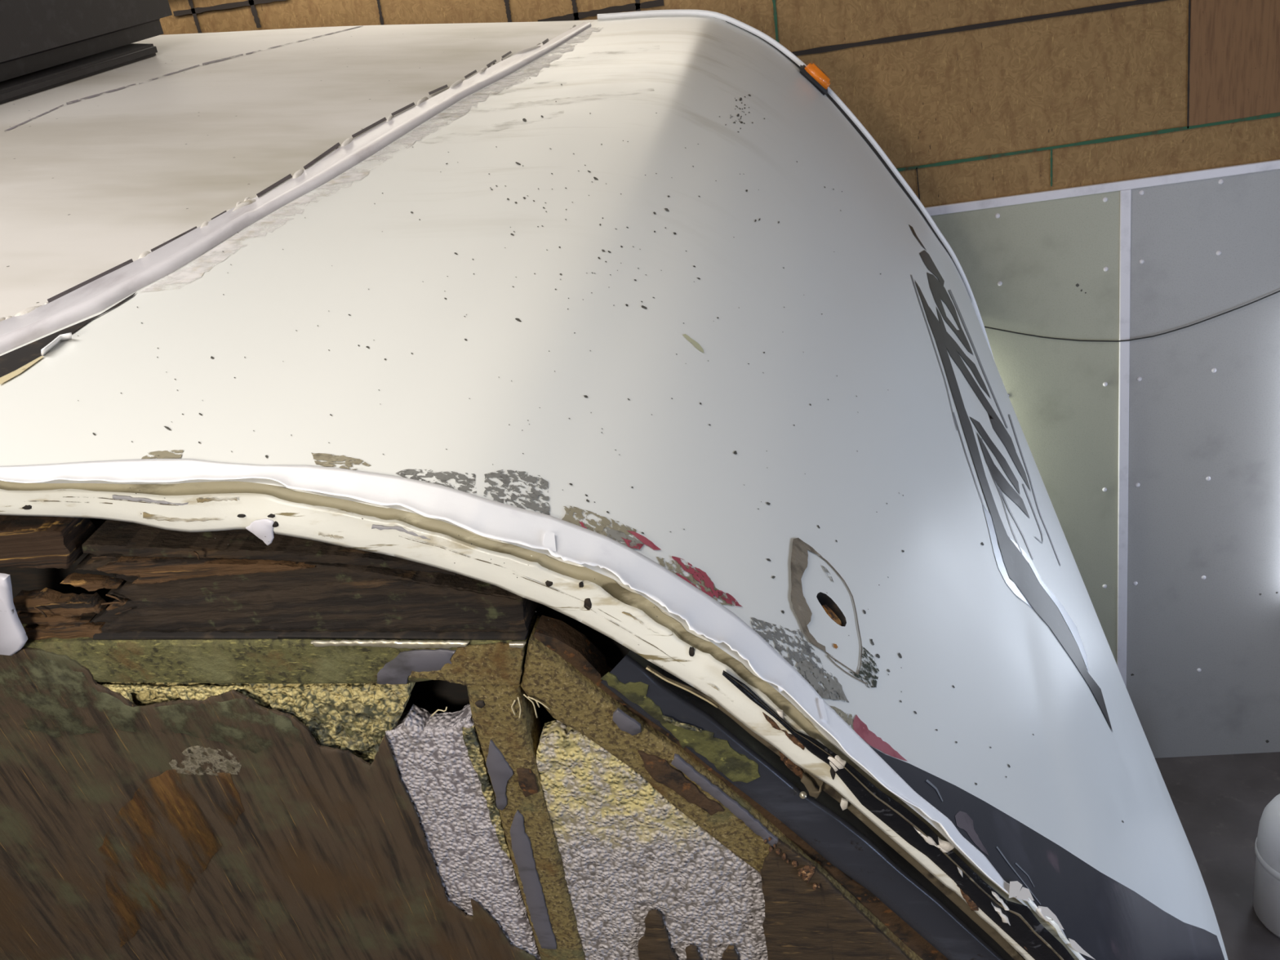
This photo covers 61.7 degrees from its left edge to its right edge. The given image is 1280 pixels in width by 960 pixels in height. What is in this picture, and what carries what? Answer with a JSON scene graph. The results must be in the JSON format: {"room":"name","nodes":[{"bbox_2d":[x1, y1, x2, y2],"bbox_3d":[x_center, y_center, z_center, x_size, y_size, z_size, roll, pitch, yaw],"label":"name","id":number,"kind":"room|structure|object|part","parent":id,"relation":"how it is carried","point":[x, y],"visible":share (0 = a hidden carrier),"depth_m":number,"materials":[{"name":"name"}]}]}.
{"room":"auto repair garage","nodes":[
{"label":"auto repair garage","id":0,"kind":"room"},
{"bbox_2d":[159,0,1279,758],"bbox_3d":[0.053,-0.982,3.878,11.000,4.923,0.115,-6,21,10],"label":"wall","id":1,"kind":"structure","parent":0,"point":[968,100],"depth_m":3.70,"materials":[{"name":"brown wood"}]},
{"bbox_3d":[-1.676,0.427,4.618,7.086,2.319,0.010,-6,21,10],"label":"white panel","id":2,"kind":"part","parent":1,"relation":"part of","materials":[{"name":"white metal"}]},
{"bbox_2d":[924,159,1279,216],"bbox_3d":[0.067,-0.840,3.876,11.000,0.030,0.020,-6,21,10],"label":"trim","id":3,"kind":"structure","parent":1,"relation":"attached to","point":[1271,165],"depth_m":3.61,"materials":[{"name":"white metal"}]},
{"bbox_2d":[1116,189,1131,687],"bbox_3d":[1.813,0.088,4.021,0.034,2.313,0.018,-6,21,10],"label":"trim","id":4,"kind":"structure","parent":1,"relation":"attached to","point":[1125,195],"depth_m":3.90,"materials":[{"name":"white metal"}]},
{"bbox_2d":[984,290,1279,342],"bbox_3d":[1.825,-0.629,3.716,1.460,0.274,0.006,-6,21,10],"label":"cable","id":5,"kind":"object","parent":1,"relation":"attached to","point":[1278,291],"visible":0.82,"depth_m":3.78,"materials":[{"name":"grey plastic"}]},
{"bbox_3d":[3.733,-0.105,3.698,3.887,2.319,0.010,-6,21,10],"label":"white panel","id":6,"kind":"part","parent":1,"relation":"part of","materials":[{"name":"white metal"}]},
{"bbox_2d":[1155,751,1279,959],"bbox_3d":[-0.043,2.796,1.127,11.000,0.100,8.000,-6,21,10],"label":"floor","id":7,"kind":"structure","parent":0,"point":[1220,802],"depth_m":4.00,"materials":[{"name":"grey concrete"}]},
{"bbox_2d":[0,0,1227,959],"bbox_3d":[-1.516,0.755,2.718,6.108,4.356,2.799,-7,21,6],"label":"trailer","id":8,"kind":"object","parent":7,"relation":"on","point":[540,490],"visible":1,"depth_m":1.32,"materials":[{"name":"white metal"}]},
{"bbox_2d":[0,43,157,104],"bbox_3d":[-1.766,-0.942,2.612,0.736,0.121,1.156,-4,32,13],"label":"vent","id":9,"kind":"object","parent":8,"relation":"attached to","point":[31,73],"depth_m":2.68,"materials":[{"name":"grey plastic"}]},
{"bbox_2d":[0,0,172,81],"bbox_3d":[-1.769,-1.162,2.562,0.785,0.464,1.287,-4,32,13],"label":"vent","id":10,"kind":"object","parent":8,"relation":"attached to","point":[41,40],"depth_m":2.70,"materials":[{"name":"grey plastic"}]},
{"bbox_3d":[-0.958,0.221,1.322,1.737,0.116,0.046,-4,32,13],"label":"frame rail","id":11,"kind":"part","parent":8,"relation":"part of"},
{"bbox_3d":[-0.276,0.611,1.443,0.340,0.815,0.031,-4,32,13],"label":"foam panel","id":12,"kind":"part","parent":8,"relation":"part of","materials":[{"name":"white plastic"}]},
{"bbox_3d":[-0.102,0.557,1.382,0.106,0.824,0.045,-4,32,13],"label":"frame post","id":13,"kind":"part","parent":8,"relation":"part of","materials":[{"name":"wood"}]},
{"bbox_2d":[516,768,538,797],"bbox_3d":[-0.128,0.345,1.221,0.022,0.046,0.004,-4,32,13],"label":"rot patch","id":14,"kind":"object","parent":8,"relation":"attached to","point":[527,779],"depth_m":1.22,"materials":[{"name":"brown wood"}]},
{"bbox_3d":[0.043,0.585,1.367,0.284,0.740,0.032,-4,32,13],"label":"foam panel","id":15,"kind":"part","parent":8,"relation":"part of","materials":[{"name":"white plastic"}]},
{"bbox_2d":[637,750,724,815],"bbox_3d":[0.046,0.335,1.181,0.081,0.103,0.004,-4,32,13],"label":"rot patch","id":16,"kind":"object","parent":8,"relation":"attached to","point":[670,782],"depth_m":1.18,"materials":[{"name":"brown wood"}]},
{"bbox_2d":[762,711,780,730],"bbox_3d":[0.130,0.237,1.053,0.015,0.025,0.002,-4,32,13],"label":"rust patch","id":17,"kind":"object","parent":8,"relation":"attached to","point":[771,720],"depth_m":1.05,"materials":[{"name":"brown metal"}]},
{"bbox_2d":[777,750,805,778],"bbox_3d":[0.161,0.301,1.135,0.025,0.046,0.004,-4,32,13],"label":"rust patch","id":18,"kind":"object","parent":8,"relation":"attached to","point":[797,770],"depth_m":1.13,"materials":[{"name":"brown metal"}]},
{"bbox_2d":[779,728,804,750],"bbox_3d":[0.151,0.257,1.062,0.024,0.032,0.002,-4,32,13],"label":"rust patch","id":19,"kind":"object","parent":8,"relation":"attached to","point":[790,739],"depth_m":1.06,"materials":[{"name":"brown metal"}]},
{"bbox_3d":[0.608,-0.619,3.353,1.172,1.771,0.016,-4,32,13],"label":"moulding","id":20,"kind":"part","parent":8,"relation":"part of","materials":[{"name":"white metal"}]},
{"bbox_2d":[800,62,830,95],"bbox_3d":[0.490,-1.120,2.991,0.082,0.093,0.070,-6,21,10],"label":"marker lamp","id":21,"kind":"object","parent":8,"relation":"attached to","point":[811,73],"depth_m":2.97,"materials":[{"name":"orange plastic"}]},
{"bbox_3d":[0.245,0.204,1.158,0.021,0.035,0.071,0,23,24],"label":"green mould","id":22,"kind":"part","parent":8,"relation":"part of","materials":[{"name":"grey"}]},
{"bbox_3d":[0.740,-0.649,2.877,0.041,0.075,0.052,-21,24,-29],"label":"swoosh blade","id":23,"kind":"part","parent":8,"relation":"part of","materials":[{"name":"black paint"}]},
{"bbox_3d":[0.772,-0.559,2.819,0.052,0.100,0.154,0,22,22],"label":"swoosh blade","id":24,"kind":"part","parent":8,"relation":"part of","materials":[{"name":"black paint"}]},
{"bbox_3d":[0.779,-0.434,2.700,0.093,0.163,0.292,-4,32,13],"label":"swoosh blade","id":25,"kind":"part","parent":8,"relation":"part of","materials":[{"name":"black paint"}]},
{"bbox_3d":[0.767,-0.302,2.536,0.104,0.209,0.122,-5,21,12],"label":"swoosh blade","id":26,"kind":"part","parent":8,"relation":"part of","materials":[{"name":"black paint"}]},
{"bbox_2d":[956,884,978,911],"bbox_3d":[0.351,0.448,1.147,0.021,0.042,0.002,-4,32,13],"label":"rust patch","id":27,"kind":"object","parent":8,"relation":"attached to","point":[969,894],"depth_m":1.14,"materials":[{"name":"brown metal"}]},
{"bbox_3d":[0.766,-0.233,2.466,0.168,0.296,0.200,-4,32,13],"label":"swoosh blade","id":28,"kind":"part","parent":8,"relation":"part of","materials":[{"name":"black paint"}]},
{"bbox_3d":[0.752,-0.062,2.246,0.069,0.162,0.120,-25,25,-35],"label":"swoosh blade","id":29,"kind":"part","parent":8,"relation":"part of","materials":[{"name":"black paint"}]},
{"bbox_3d":[0.742,0.000,2.180,0.091,0.153,0.148,-4,32,13],"label":"swoosh blade","id":30,"kind":"part","parent":8,"relation":"part of","materials":[{"name":"grey paint"}]},
{"bbox_3d":[0.821,-0.065,2.383,0.076,0.142,0.130,-4,32,13],"label":"swoosh blade","id":31,"kind":"part","parent":8,"relation":"part of","materials":[{"name":"black paint"}]},
{"bbox_3d":[0.760,0.006,2.244,0.279,0.560,0.946,-4,32,13],"label":"swoosh blade","id":32,"kind":"part","parent":8,"relation":"part of","materials":[{"name":"grey paint"}]},
{"bbox_2d":[1253,793,1279,937],"bbox_3d":[2.176,1.242,3.470,0.320,0.459,0.320,-6,21,10],"label":"storage tank","id":33,"kind":"object","parent":7,"relation":"on","point":[1266,898],"visible":1,"depth_m":3.46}
]}

